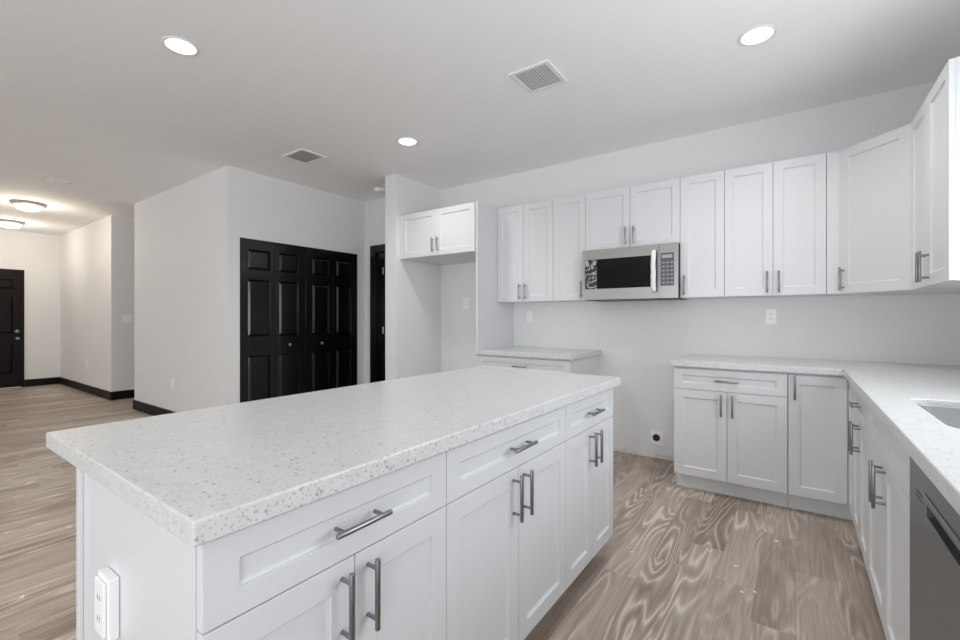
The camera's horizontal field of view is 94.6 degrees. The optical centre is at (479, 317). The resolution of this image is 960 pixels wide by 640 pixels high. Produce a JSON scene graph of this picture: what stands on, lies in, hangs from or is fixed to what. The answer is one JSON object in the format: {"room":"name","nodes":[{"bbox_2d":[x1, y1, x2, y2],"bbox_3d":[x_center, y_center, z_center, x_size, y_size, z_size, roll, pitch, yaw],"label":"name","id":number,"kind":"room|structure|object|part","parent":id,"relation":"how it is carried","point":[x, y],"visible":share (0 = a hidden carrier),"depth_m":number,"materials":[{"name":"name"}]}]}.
{"room":"kitchen","nodes":[
{"label":"kitchen","id":0,"kind":"room"},
{"bbox_2d":[0,229,59,379],"bbox_3d":[-9.458,-0.155,5.958,0.120,2.740,9.970,0,0,35],"label":"wall","id":1,"kind":"structure","parent":0,"point":[37,254],"depth_m":7.98,"materials":[{"name":"paint"}]},
{"bbox_2d":[0,269,23,387],"bbox_3d":[-8.335,0.185,7.448,0.200,2.060,0.940,0,0,35],"label":"door","id":2,"kind":"structure","parent":1,"relation":"in","point":[11,280],"depth_m":7.69,"materials":[{"name":"black wood"}]},
{"bbox_2d":[24,377,58,386],"bbox_3d":[-7.915,1.153,8.007,0.015,0.125,0.452,0,0,35],"label":"baseboard","id":3,"kind":"structure","parent":1,"relation":"attached to","point":[54,380],"depth_m":8.00,"materials":[{"name":"black wood"}]},
{"bbox_2d":[60,168,221,411],"bbox_3d":[-4.603,-0.155,7.189,6.360,2.740,2.090,0,0,35],"label":"wall","id":4,"kind":"structure","parent":0,"point":[178,229],"depth_m":5.55,"materials":[{"name":"paint"}]},
{"bbox_2d":[59,377,111,399],"bbox_3d":[-6.613,1.153,7.367,2.879,0.125,0.015,0,0,35],"label":"baseboard","id":5,"kind":"structure","parent":4,"relation":"attached to","point":[92,390],"depth_m":7.19,"materials":[{"name":"black wood"}]},
{"bbox_2d":[112,389,133,399],"bbox_3d":[-4.845,1.153,7.381,0.015,0.125,2.060,0,0,35],"label":"baseboard","id":6,"kind":"structure","parent":4,"relation":"attached to","point":[124,394],"depth_m":6.65,"materials":[{"name":"black wood"}]},
{"bbox_2d":[122,315,131,322],"bbox_3d":[-5.335,0.015,6.698,0.009,0.115,0.115,0,0,35],"label":"light switch","id":7,"kind":"object","parent":4,"relation":"attached to","point":[125,318],"visible":1,"depth_m":6.69,"materials":[{"name":"white plastic"}]},
{"bbox_2d":[133,400,175,415],"bbox_3d":[-3.578,1.153,5.167,2.585,0.125,0.015,0,0,35],"label":"baseboard","id":8,"kind":"structure","parent":4,"relation":"attached to","point":[143,407],"depth_m":5.57,"materials":[{"name":"black wood"}]},
{"bbox_2d":[222,165,364,404],"bbox_3d":[-2.033,-0.155,5.212,0.120,2.740,1.850,0,0,35],"label":"wall","id":9,"kind":"structure","parent":0,"point":[254,205],"depth_m":4.80,"materials":[{"name":"paint"}]},
{"bbox_2d":[240,237,356,402],"bbox_3d":[-2.016,0.190,5.123,0.068,2.026,1.481,0,0,35],"label":"door","id":10,"kind":"structure","parent":9,"relation":"in","point":[298,304],"depth_m":5.01,"materials":[{"name":"black paint"}]},
{"bbox_2d":[240,236,356,253],"bbox_3d":[-2.062,-0.831,5.156,0.098,0.012,1.484,0,0,35],"label":"trim","id":11,"kind":"structure","parent":9,"relation":"attached to","point":[240,236],"depth_m":5.03,"materials":[{"name":"wood"}]},
{"bbox_2d":[365,198,384,383],"bbox_3d":[-1.069,-0.155,5.587,1.015,2.740,0.120,0,0,35],"label":"wall","id":12,"kind":"structure","parent":0,"point":[374,209],"depth_m":5.78,"materials":[{"name":"paint"}]},
{"bbox_2d":[370,244,384,382],"bbox_3d":[-1.032,0.140,5.548,0.880,2.150,0.131,0,0,35],"label":"door","id":13,"kind":"structure","parent":12,"relation":"in","point":[377,252],"depth_m":5.71,"materials":[{"name":"black paint"}]},
{"bbox_3d":[-1.033,0.186,5.539,0.686,2.038,0.036,0,0,35],"label":"panel","id":14,"kind":"part","parent":13,"relation":"part of","materials":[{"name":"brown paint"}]},
{"bbox_2d":[385,174,440,380],"bbox_3d":[-0.655,-0.155,5.151,0.165,2.740,1.030,0,0,35],"label":"wall partition","id":15,"kind":"structure","parent":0,"point":[412,288],"depth_m":4.82,"materials":[{"name":"paint"}]},
{"bbox_2d":[0,384,885,639],"bbox_3d":[-4.534,1.265,2.451,12.210,0.100,9.970,0,0,35],"label":"floor","id":16,"kind":"structure","parent":0,"point":[812,583],"depth_m":2.22,"materials":[{"name":"brown wood"}]},
{"bbox_2d":[76,467,197,639],"bbox_3d":[-0.702,0.778,0.885,0.620,0.874,0.026,0,0,35],"label":"end panel","id":17,"kind":"object","parent":16,"relation":"on","point":[156,569],"visible":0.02,"depth_m":0.86,"materials":[{"name":"white paint"}]},
{"bbox_2d":[95,567,119,639],"bbox_3d":[-0.766,0.588,0.908,0.069,0.125,0.026,0,0,35],"label":"outlet box","id":18,"kind":"object","parent":17,"relation":"attached to","point":[107,582],"visible":1,"depth_m":0.89,"materials":[{"name":"white plastic"}]},
{"bbox_3d":[-0.772,0.588,0.900,0.056,0.109,0.006,0,0,35],"label":"plate","id":19,"kind":"part","parent":18,"relation":"part of","materials":[{"name":"white plastic"}]},
{"bbox_2d":[197,452,445,639],"bbox_3d":[-0.498,0.777,1.103,0.658,0.875,0.594,0,0,35],"label":"base cabinet","id":20,"kind":"object","parent":16,"relation":"on","point":[367,560],"visible":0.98,"depth_m":0.90,"materials":[{"name":"white paint"}]},
{"bbox_3d":[-0.357,0.798,0.818,0.020,0.600,0.293,0,0,35],"label":"door","id":21,"kind":"part","parent":20,"relation":"part of","materials":[{"name":"white paint"}]},
{"bbox_3d":[-0.267,0.587,0.894,0.038,0.150,0.012,0,0,35],"label":"handle","id":22,"kind":"part","parent":20,"relation":"part of","materials":[{"name":"silver metal"}]},
{"bbox_3d":[-0.246,0.425,0.923,0.038,0.012,0.140,0,0,35],"label":"handle","id":23,"kind":"part","parent":20,"relation":"part of","materials":[{"name":"silver metal"}]},
{"bbox_3d":[-0.228,0.587,0.949,0.038,0.150,0.012,0,0,35],"label":"handle","id":24,"kind":"part","parent":20,"relation":"part of","materials":[{"name":"silver metal"}]},
{"bbox_3d":[-0.184,0.798,1.060,0.020,0.600,0.297,0,0,35],"label":"door","id":25,"kind":"part","parent":20,"relation":"part of","materials":[{"name":"white paint"}]},
{"bbox_2d":[476,201,513,366],"bbox_3d":[0.160,0.059,4.429,0.019,2.312,0.660,0,0,35],"label":"panel","id":26,"kind":"object","parent":16,"relation":"on","point":[494,319],"visible":0.36,"depth_m":4.30,"materials":[{"name":"white paint"}]},
{"bbox_2d":[444,406,565,639],"bbox_3d":[-0.108,0.777,1.651,0.658,0.875,0.749,0,0,35],"label":"base cabinet","id":27,"kind":"object","parent":16,"relation":"on","point":[505,505],"visible":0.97,"depth_m":1.43,"materials":[{"name":"white paint"}]},
{"bbox_2d":[46,366,620,546],"bbox_3d":[-0.213,0.320,1.706,0.883,0.040,1.959,0,0,35],"label":"countertop","id":28,"kind":"structure","parent":27,"relation":"on","point":[205,475],"depth_m":1.10,"materials":[{"name":"white stone"}]},
{"bbox_3d":[0.012,0.798,1.335,0.020,0.600,0.372,0,0,35],"label":"door","id":29,"kind":"part","parent":27,"relation":"part of","materials":[{"name":"white paint"}]},
{"bbox_3d":[0.121,0.425,1.488,0.020,0.141,0.747,0,0,35],"label":"drawer","id":30,"kind":"part","parent":27,"relation":"part of","materials":[{"name":"white paint"}]},
{"bbox_3d":[0.125,0.587,1.444,0.038,0.150,0.012,0,0,35],"label":"handle","id":31,"kind":"part","parent":27,"relation":"part of","materials":[{"name":"silver metal"}]},
{"bbox_3d":[0.144,0.425,1.471,0.038,0.012,0.140,0,0,35],"label":"handle","id":32,"kind":"part","parent":27,"relation":"part of","materials":[{"name":"silver metal"}]},
{"bbox_3d":[0.164,0.587,1.499,0.038,0.150,0.012,0,0,35],"label":"handle","id":33,"kind":"part","parent":27,"relation":"part of","materials":[{"name":"silver metal"}]},
{"bbox_3d":[0.230,0.798,1.641,0.020,0.600,0.372,0,0,35],"label":"door","id":34,"kind":"part","parent":27,"relation":"part of","materials":[{"name":"white paint"}]},
{"bbox_2d":[478,355,598,375],"bbox_3d":[0.535,0.777,4.138,0.928,0.875,0.697,0,0,35],"label":"base cabinet","id":35,"kind":"object","parent":16,"relation":"on","point":[587,365],"visible":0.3,"depth_m":3.87,"materials":[{"name":"white paint"}]},
{"bbox_3d":[0.361,0.425,3.893,0.926,0.141,0.020,0,0,35],"label":"drawer","id":36,"kind":"part","parent":35,"relation":"part of","materials":[{"name":"white paint"}]},
{"bbox_2d":[476,346,601,359],"bbox_3d":[0.549,0.320,4.136,0.954,0.040,0.684,0,0,35],"label":"countertop","id":37,"kind":"structure","parent":35,"relation":"on","point":[531,352],"depth_m":3.97,"materials":[{"name":"white stone"}]},
{"bbox_2d":[564,388,612,588],"bbox_3d":[0.275,0.777,2.189,0.658,0.875,0.570,0,0,35],"label":"base cabinet","id":38,"kind":"object","parent":16,"relation":"on","point":[589,420],"visible":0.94,"depth_m":1.98,"materials":[{"name":"white paint"}]},
{"bbox_3d":[0.421,0.798,1.910,0.020,0.600,0.282,0,0,35],"label":"door","id":39,"kind":"part","parent":38,"relation":"part of","materials":[{"name":"white paint"}]},
{"bbox_3d":[0.504,0.425,2.026,0.020,0.141,0.568,0,0,35],"label":"drawer","id":40,"kind":"part","parent":38,"relation":"part of","materials":[{"name":"white paint"}]},
{"bbox_3d":[0.508,0.587,1.982,0.038,0.150,0.012,0,0,35],"label":"handle","id":41,"kind":"part","parent":38,"relation":"part of","materials":[{"name":"silver metal"}]},
{"bbox_3d":[0.527,0.425,2.009,0.038,0.012,0.140,0,0,35],"label":"handle","id":42,"kind":"part","parent":38,"relation":"part of","materials":[{"name":"silver metal"}]},
{"bbox_3d":[0.547,0.587,2.037,0.038,0.150,0.012,0,0,35],"label":"handle","id":43,"kind":"part","parent":38,"relation":"part of","materials":[{"name":"silver metal"}]},
{"bbox_3d":[0.587,0.798,2.142,0.020,0.600,0.282,0,0,35],"label":"door","id":44,"kind":"part","parent":38,"relation":"part of","materials":[{"name":"white paint"}]},
{"bbox_2d":[674,366,787,506],"bbox_3d":[1.831,0.777,3.214,0.666,0.875,0.697,0,0,35],"label":"base cabinet","id":45,"kind":"object","parent":16,"relation":"on","point":[731,426],"visible":0.98,"depth_m":2.95,"materials":[{"name":"white paint"}]},
{"bbox_3d":[1.521,0.798,3.066,0.330,0.600,0.020,0,0,35],"label":"door","id":46,"kind":"part","parent":45,"relation":"part of","materials":[{"name":"white paint"}]},
{"bbox_3d":[1.613,0.587,2.966,0.012,0.150,0.038,0,0,35],"label":"handle","id":47,"kind":"part","parent":45,"relation":"part of","materials":[{"name":"silver metal"}]},
{"bbox_3d":[1.640,0.425,2.946,0.140,0.012,0.038,0,0,35],"label":"handle","id":48,"kind":"part","parent":45,"relation":"part of","materials":[{"name":"silver metal"}]},
{"bbox_3d":[1.657,0.425,2.970,0.664,0.141,0.020,0,0,35],"label":"drawer","id":49,"kind":"part","parent":45,"relation":"part of","materials":[{"name":"white paint"}]},
{"bbox_3d":[1.668,0.587,2.927,0.012,0.150,0.038,0,0,35],"label":"handle","id":50,"kind":"part","parent":45,"relation":"part of","materials":[{"name":"silver metal"}]},
{"bbox_3d":[1.793,0.798,2.873,0.330,0.600,0.020,0,0,35],"label":"door","id":51,"kind":"part","parent":45,"relation":"part of","materials":[{"name":"white paint"}]},
{"bbox_2d":[788,373,852,519],"bbox_3d":[2.415,0.777,2.675,0.908,0.874,0.899,0,0,35],"label":"base cabinet","id":52,"kind":"object","parent":16,"relation":"on","point":[820,462],"visible":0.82,"depth_m":2.69,"materials":[{"name":"white paint"}]},
{"bbox_3d":[1.941,0.430,2.732,0.012,0.150,0.038,0,0,35],"label":"handle","id":53,"kind":"part","parent":52,"relation":"part of","materials":[{"name":"silver metal"}]},
{"bbox_2d":[671,354,959,514],"bbox_3d":[1.356,0.320,1.777,1.591,0.040,3.589,0,0,35],"label":"countertop","id":54,"kind":"structure","parent":52,"relation":"on","point":[893,392],"depth_m":1.78,"materials":[{"name":"white stone"}]},
{"bbox_2d":[917,404,959,428],"bbox_3d":[1.617,0.417,1.313,0.418,0.198,0.583,0,0,35],"label":"sink","id":55,"kind":"object","parent":54,"relation":"in","point":[949,415],"visible":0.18,"depth_m":1.61,"materials":[{"name":"silver metal"}]},
{"bbox_3d":[2.099,0.727,2.495,0.020,0.744,0.236,0,0,35],"label":"door","id":56,"kind":"part","parent":52,"relation":"part of","materials":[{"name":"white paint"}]},
{"bbox_2d":[848,388,867,572],"bbox_3d":[2.080,0.777,1.986,0.655,0.875,0.607,0,0,35],"label":"base cabinet","id":57,"kind":"object","parent":16,"relation":"on","point":[857,431],"visible":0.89,"depth_m":2.11,"materials":[{"name":"white paint"}]},
{"bbox_3d":[1.848,0.587,2.192,0.038,0.150,0.012,0,0,35],"label":"handle","id":58,"kind":"part","parent":57,"relation":"part of","materials":[{"name":"silver metal"}]},
{"bbox_3d":[1.829,0.425,2.165,0.038,0.012,0.140,0,0,35],"label":"handle","id":59,"kind":"part","parent":57,"relation":"part of","materials":[{"name":"silver metal"}]},
{"bbox_3d":[1.809,0.587,2.137,0.038,0.150,0.012,0,0,35],"label":"handle","id":60,"kind":"part","parent":57,"relation":"part of","materials":[{"name":"silver metal"}]},
{"bbox_3d":[1.940,0.798,2.272,0.020,0.600,0.301,0,0,35],"label":"door","id":61,"kind":"part","parent":57,"relation":"part of","materials":[{"name":"white paint"}]},
{"bbox_3d":[1.852,0.425,2.148,0.020,0.141,0.605,0,0,35],"label":"drawer","id":62,"kind":"part","parent":57,"relation":"part of","materials":[{"name":"white paint"}]},
{"bbox_3d":[1.764,0.798,2.024,0.020,0.600,0.301,0,0,35],"label":"door","id":63,"kind":"part","parent":57,"relation":"part of","materials":[{"name":"white paint"}]},
{"bbox_2d":[868,406,909,639],"bbox_3d":[1.650,0.777,1.382,0.655,0.875,0.873,0,0,35],"label":"base cabinet","id":64,"kind":"object","parent":16,"relation":"on","point":[888,461],"visible":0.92,"depth_m":1.50,"materials":[{"name":"white paint"}]},
{"bbox_3d":[1.418,0.587,1.589,0.038,0.150,0.012,0,0,35],"label":"handle","id":65,"kind":"part","parent":64,"relation":"part of","materials":[{"name":"silver metal"}]},
{"bbox_3d":[1.549,0.798,1.722,0.020,0.600,0.434,0,0,35],"label":"door","id":66,"kind":"part","parent":64,"relation":"part of","materials":[{"name":"white paint"}]},
{"bbox_3d":[1.379,0.587,1.534,0.038,0.150,0.012,0,0,35],"label":"handle","id":67,"kind":"part","parent":64,"relation":"part of","materials":[{"name":"silver metal"}]},
{"bbox_3d":[1.422,0.425,1.544,0.020,0.141,0.871,0,0,35],"label":"drawer","id":68,"kind":"part","parent":64,"relation":"part of","materials":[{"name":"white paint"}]},
{"bbox_3d":[1.295,0.798,1.367,0.020,0.600,0.434,0,0,35],"label":"door","id":69,"kind":"part","parent":64,"relation":"part of","materials":[{"name":"white paint"}]},
{"bbox_2d":[910,456,959,639],"bbox_3d":[1.210,0.780,0.780,0.578,0.867,0.608,0,0,35],"label":"dishwasher","id":70,"kind":"object","parent":16,"relation":"on","point":[934,523],"visible":0.95,"depth_m":0.99,"materials":[{"name":"grey metal"}]},
{"bbox_2d":[0,0,959,235],"bbox_3d":[-4.534,-1.575,2.451,12.210,0.100,9.970,0,0,35],"label":"ceiling","id":71,"kind":"structure","parent":0,"point":[92,97],"depth_m":2.81,"materials":[{"name":"paint"}]},
{"bbox_2d":[0,219,24,228],"bbox_3d":[-7.414,-1.471,6.982,0.350,0.108,0.350,0,0,35],"label":"dome light","id":72,"kind":"object","parent":71,"relation":"attached to","point":[6,223],"visible":1,"depth_m":6.91,"materials":[{"name":"white glass"}]},
{"bbox_2d":[9,200,46,211],"bbox_3d":[-5.984,-1.471,5.871,0.350,0.108,0.350,0,0,35],"label":"dome light","id":73,"kind":"object","parent":71,"relation":"attached to","point":[25,205],"visible":1,"depth_m":5.79,"materials":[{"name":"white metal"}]},
{"bbox_2d":[47,178,71,184],"bbox_3d":[-4.678,-1.515,4.929,0.180,0.020,0.180,0,0,35],"label":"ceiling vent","id":74,"kind":"object","parent":71,"relation":"attached to","point":[53,180],"visible":1,"depth_m":4.91,"materials":[{"name":"white plastic"}]},
{"bbox_2d":[51,180,67,184],"bbox_3d":[-4.678,-1.509,4.929,0.120,0.008,0.120,0,0,35],"label":"grille","id":75,"kind":"object","parent":74,"relation":"attached to","point":[64,182],"depth_m":4.92,"materials":[{"name":"white metal"}]},
{"bbox_2d":[161,36,199,55],"bbox_3d":[-1.678,-1.521,2.484,0.184,0.007,0.184,0,0,35],"label":"recessed light","id":76,"kind":"object","parent":71,"relation":"in","point":[179,45],"visible":1,"depth_m":2.48,"materials":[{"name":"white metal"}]},
{"bbox_2d":[281,148,326,164],"bbox_3d":[-1.659,-1.520,4.178,0.330,0.010,0.260,0,0,35],"label":"ceiling vent","id":77,"kind":"object","parent":71,"relation":"in","point":[303,156],"visible":1,"depth_m":4.18,"materials":[{"name":"white metal"}]},
{"bbox_2d":[374,187,384,192],"bbox_3d":[-1.181,-1.504,5.237,0.140,0.041,0.140,0,0,35],"label":"smoke detector","id":78,"kind":"object","parent":71,"relation":"attached to","point":[377,189],"visible":0.91,"depth_m":5.19,"materials":[{"name":"white plastic"}]},
{"bbox_2d":[397,137,417,145],"bbox_3d":[-0.625,-1.521,3.822,0.184,0.007,0.184,0,0,35],"label":"recessed light","id":79,"kind":"object","parent":71,"relation":"in","point":[407,141],"visible":1,"depth_m":3.81,"materials":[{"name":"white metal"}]},
{"bbox_2d":[508,60,567,93],"bbox_3d":[0.370,-1.520,2.806,0.270,0.010,0.285,0,0,35],"label":"ceiling vent","id":80,"kind":"object","parent":71,"relation":"in","point":[543,75],"visible":1,"depth_m":2.80,"materials":[{"name":"white metal"}]},
{"bbox_2d":[737,24,777,45],"bbox_3d":[1.495,-1.521,2.390,0.184,0.007,0.184,0,0,35],"label":"recessed light","id":81,"kind":"object","parent":71,"relation":"in","point":[759,34],"visible":1,"depth_m":2.38,"materials":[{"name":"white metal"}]},
{"bbox_2d":[441,81,959,456],"bbox_3d":[1.375,-0.155,4.042,4.430,2.740,0.120,0,0,35],"label":"wall","id":82,"kind":"structure","parent":0,"point":[638,341],"depth_m":3.70,"materials":[{"name":"paint"}]},
{"bbox_2d":[400,202,475,264],"bbox_3d":[-0.268,-0.859,4.698,0.990,0.463,0.717,0,0,35],"label":"upper cabinet","id":83,"kind":"object","parent":82,"relation":"attached to","point":[447,235],"depth_m":4.43,"materials":[{"name":"white paint"}]},
{"bbox_3d":[-0.834,-0.859,4.733,0.028,0.463,0.038,0,0,35],"label":"filler strip","id":84,"kind":"part","parent":83,"relation":"part of","materials":[{"name":"white wood"}]},
{"bbox_3d":[-0.632,-0.859,4.576,0.477,0.460,0.020,0,0,35],"label":"door","id":85,"kind":"part","parent":83,"relation":"part of","materials":[{"name":"white paint"}]},
{"bbox_3d":[-0.480,-0.737,4.432,0.012,0.140,0.038,0,0,35],"label":"handle","id":86,"kind":"part","parent":83,"relation":"part of","materials":[{"name":"silver metal"}]},
{"bbox_3d":[-0.241,-0.859,4.297,0.477,0.460,0.020,0,0,35],"label":"door","id":87,"kind":"part","parent":83,"relation":"part of","materials":[{"name":"white paint"}]},
{"bbox_2d":[463,298,467,308],"bbox_3d":[-0.165,-0.165,5.060,0.070,0.115,0.008,0,0,35],"label":"wall outlet","id":88,"kind":"object","parent":82,"relation":"attached to","point":[465,301],"visible":1,"depth_m":5.06,"materials":[{"name":"white plastic"}]},
{"bbox_2d":[497,200,560,302],"bbox_3d":[0.504,-0.624,4.365,0.611,0.933,0.362,0,0,35],"label":"upper cabinet","id":89,"kind":"object","parent":82,"relation":"attached to","point":[524,232],"visible":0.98,"depth_m":4.24,"materials":[{"name":"white paint"}]},
{"bbox_3d":[0.299,-0.624,4.349,0.293,0.930,0.020,0,0,35],"label":"door","id":90,"kind":"part","parent":89,"relation":"part of","materials":[{"name":"white paint"}]},
{"bbox_3d":[0.548,-0.624,4.171,0.313,0.930,0.020,0,0,35],"label":"door","id":91,"kind":"part","parent":89,"relation":"part of","materials":[{"name":"white paint"}]},
{"bbox_2d":[527,311,532,321],"bbox_3d":[0.511,-0.017,4.578,0.070,0.115,0.008,0,0,35],"label":"wall outlet","id":92,"kind":"object","parent":82,"relation":"attached to","point":[529,313],"visible":1,"depth_m":4.57,"materials":[{"name":"white plastic"}]},
{"bbox_2d":[553,194,587,301],"bbox_3d":[0.881,-0.624,4.097,0.313,0.933,0.362,0,0,35],"label":"upper cabinet","id":93,"kind":"object","parent":82,"relation":"attached to","point":[569,213],"visible":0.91,"depth_m":3.99,"materials":[{"name":"white paint"}]},
{"bbox_2d":[586,178,679,250],"bbox_3d":[1.323,-0.836,3.782,0.770,0.508,0.362,0,0,35],"label":"upper cabinet","id":94,"kind":"object","parent":82,"relation":"attached to","point":[649,213],"visible":0.9,"depth_m":3.64,"materials":[{"name":"white paint"}]},
{"bbox_3d":[1.089,-0.836,3.785,0.382,0.505,0.020,0,0,35],"label":"door","id":95,"kind":"part","parent":94,"relation":"part of","materials":[{"name":"white paint"}]},
{"bbox_3d":[1.257,-0.682,3.631,0.012,0.150,0.038,0,0,35],"label":"handle","id":96,"kind":"part","parent":94,"relation":"part of","materials":[{"name":"silver metal"}]},
{"bbox_2d":[583,242,686,301],"bbox_3d":[1.296,-0.364,3.740,0.766,0.427,0.460,0,0,35],"label":"microwave","id":97,"kind":"object","parent":94,"relation":"attached to","point":[645,272],"visible":0.99,"depth_m":3.58,"materials":[{"name":"silver metal"}]},
{"bbox_3d":[1.149,-0.366,3.653,0.627,0.423,0.024,0,0,35],"label":"door","id":98,"kind":"part","parent":97,"relation":"part of","materials":[{"name":"silver metal"}]},
{"bbox_3d":[1.351,-0.366,3.451,0.042,0.338,0.053,0,0,35],"label":"handle","id":99,"kind":"part","parent":97,"relation":"part of","materials":[{"name":"white plastic"}]},
{"bbox_3d":[1.448,-0.379,3.425,0.098,0.255,0.001,0,0,35],"label":"control panel","id":100,"kind":"part","parent":97,"relation":"part of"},
{"bbox_3d":[1.403,-0.836,3.562,0.382,0.505,0.020,0,0,35],"label":"door","id":101,"kind":"part","parent":94,"relation":"part of","materials":[{"name":"white paint"}]},
{"bbox_2d":[613,447,673,460],"bbox_3d":[1.438,1.194,3.915,0.778,0.042,0.013,0,0,35],"label":"trim","id":102,"kind":"structure","parent":82,"relation":"attached to","point":[626,450],"depth_m":3.90,"materials":[{"name":"paint"}]},
{"bbox_2d":[650,430,662,445],"bbox_3d":[1.532,1.043,3.849,0.105,0.115,0.012,0,0,35],"label":"outlet","id":103,"kind":"object","parent":82,"relation":"attached to","point":[656,437],"visible":1,"depth_m":3.85,"materials":[{"name":"white plastic"}]},
{"bbox_2d":[653,434,659,440],"bbox_3d":[1.531,1.039,3.846,0.060,0.060,0.006,0,0,35],"label":"socket","id":104,"kind":"object","parent":103,"relation":"attached to","point":[656,437],"depth_m":3.84,"materials":[{"name":"black plastic"}]},
{"bbox_2d":[680,171,726,298],"bbox_3d":[1.761,-0.624,3.470,0.303,0.933,0.362,0,0,35],"label":"upper cabinet","id":105,"kind":"object","parent":82,"relation":"attached to","point":[702,196],"visible":0.99,"depth_m":3.36,"materials":[{"name":"white paint"}]},
{"bbox_3d":[1.571,-0.252,3.407,0.012,0.150,0.038,0,0,35],"label":"handle","id":106,"kind":"part","parent":105,"relation":"part of","materials":[{"name":"silver metal"}]},
{"bbox_2d":[766,309,776,323],"bbox_3d":[2.212,-0.010,3.367,0.070,0.115,0.008,0,0,35],"label":"wall outlet","id":107,"kind":"object","parent":82,"relation":"attached to","point":[771,314],"visible":1,"depth_m":3.36,"materials":[{"name":"white plastic"}]},
{"bbox_2d":[725,153,825,297],"bbox_3d":[2.126,-0.624,3.210,0.592,0.933,0.362,0,0,35],"label":"upper cabinet","id":108,"kind":"object","parent":82,"relation":"attached to","point":[775,212],"visible":1,"depth_m":3.08,"materials":[{"name":"white paint"}]},
{"bbox_3d":[1.929,-0.624,3.187,0.296,0.930,0.020,0,0,35],"label":"door","id":109,"kind":"part","parent":108,"relation":"part of","materials":[{"name":"white paint"}]},
{"bbox_3d":[2.007,-0.252,3.096,0.012,0.150,0.038,0,0,35],"label":"handle","id":110,"kind":"part","parent":108,"relation":"part of","materials":[{"name":"silver metal"}]},
{"bbox_3d":[2.062,-0.252,3.057,0.012,0.150,0.038,0,0,35],"label":"handle","id":111,"kind":"part","parent":108,"relation":"part of","materials":[{"name":"silver metal"}]},
{"bbox_3d":[2.171,-0.624,3.015,0.291,0.930,0.020,0,0,35],"label":"door","id":112,"kind":"part","parent":108,"relation":"part of","materials":[{"name":"white paint"}]},
{"bbox_2d":[825,123,959,295],"bbox_3d":[2.581,-0.624,2.730,0.702,0.933,0.617,0,0,35],"label":"upper cabinet","id":113,"kind":"object","parent":82,"relation":"attached to","point":[868,182],"visible":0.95,"depth_m":2.70,"materials":[{"name":"white paint"}]},
{"bbox_3d":[2.325,-0.252,2.851,0.038,0.150,0.012,0,0,-10],"label":"handle","id":114,"kind":"part","parent":113,"relation":"part of","materials":[{"name":"silver metal"}]},
{"bbox_3d":[2.383,-0.624,2.680,0.020,0.930,0.415,0,0,-10],"label":"door","id":115,"kind":"part","parent":113,"relation":"part of","materials":[{"name":"white paint"}]},
{"bbox_3d":[0.296,-0.155,-1.187,0.120,2.740,9.650,0,0,35],"label":"wall","id":116,"kind":"structure","parent":0,"visible":0},
{"bbox_2d":[911,56,959,289],"bbox_3d":[2.316,-0.624,2.082,0.382,0.933,0.757,0,0,35],"label":"upper cabinet","id":117,"kind":"object","parent":116,"relation":"attached to","point":[935,128],"visible":1,"depth_m":2.05,"materials":[{"name":"white paint"}]},
{"bbox_3d":[2.195,-0.252,2.209,0.038,0.150,0.012,0,0,35],"label":"handle","id":118,"kind":"part","parent":117,"relation":"part of","materials":[{"name":"silver metal"}]},
{"bbox_3d":[2.309,-0.624,2.319,0.020,0.930,0.376,0,0,35],"label":"door","id":119,"kind":"part","parent":117,"relation":"part of","materials":[{"name":"white paint"}]},
{"bbox_3d":[2.156,-0.252,2.154,0.038,0.150,0.012,0,0,35],"label":"handle","id":120,"kind":"part","parent":117,"relation":"part of","materials":[{"name":"silver metal"}]},
{"bbox_3d":[2.089,-0.624,2.010,0.020,0.930,0.376,0,0,35],"label":"door","id":121,"kind":"part","parent":117,"relation":"part of","materials":[{"name":"white paint"}]}
]}

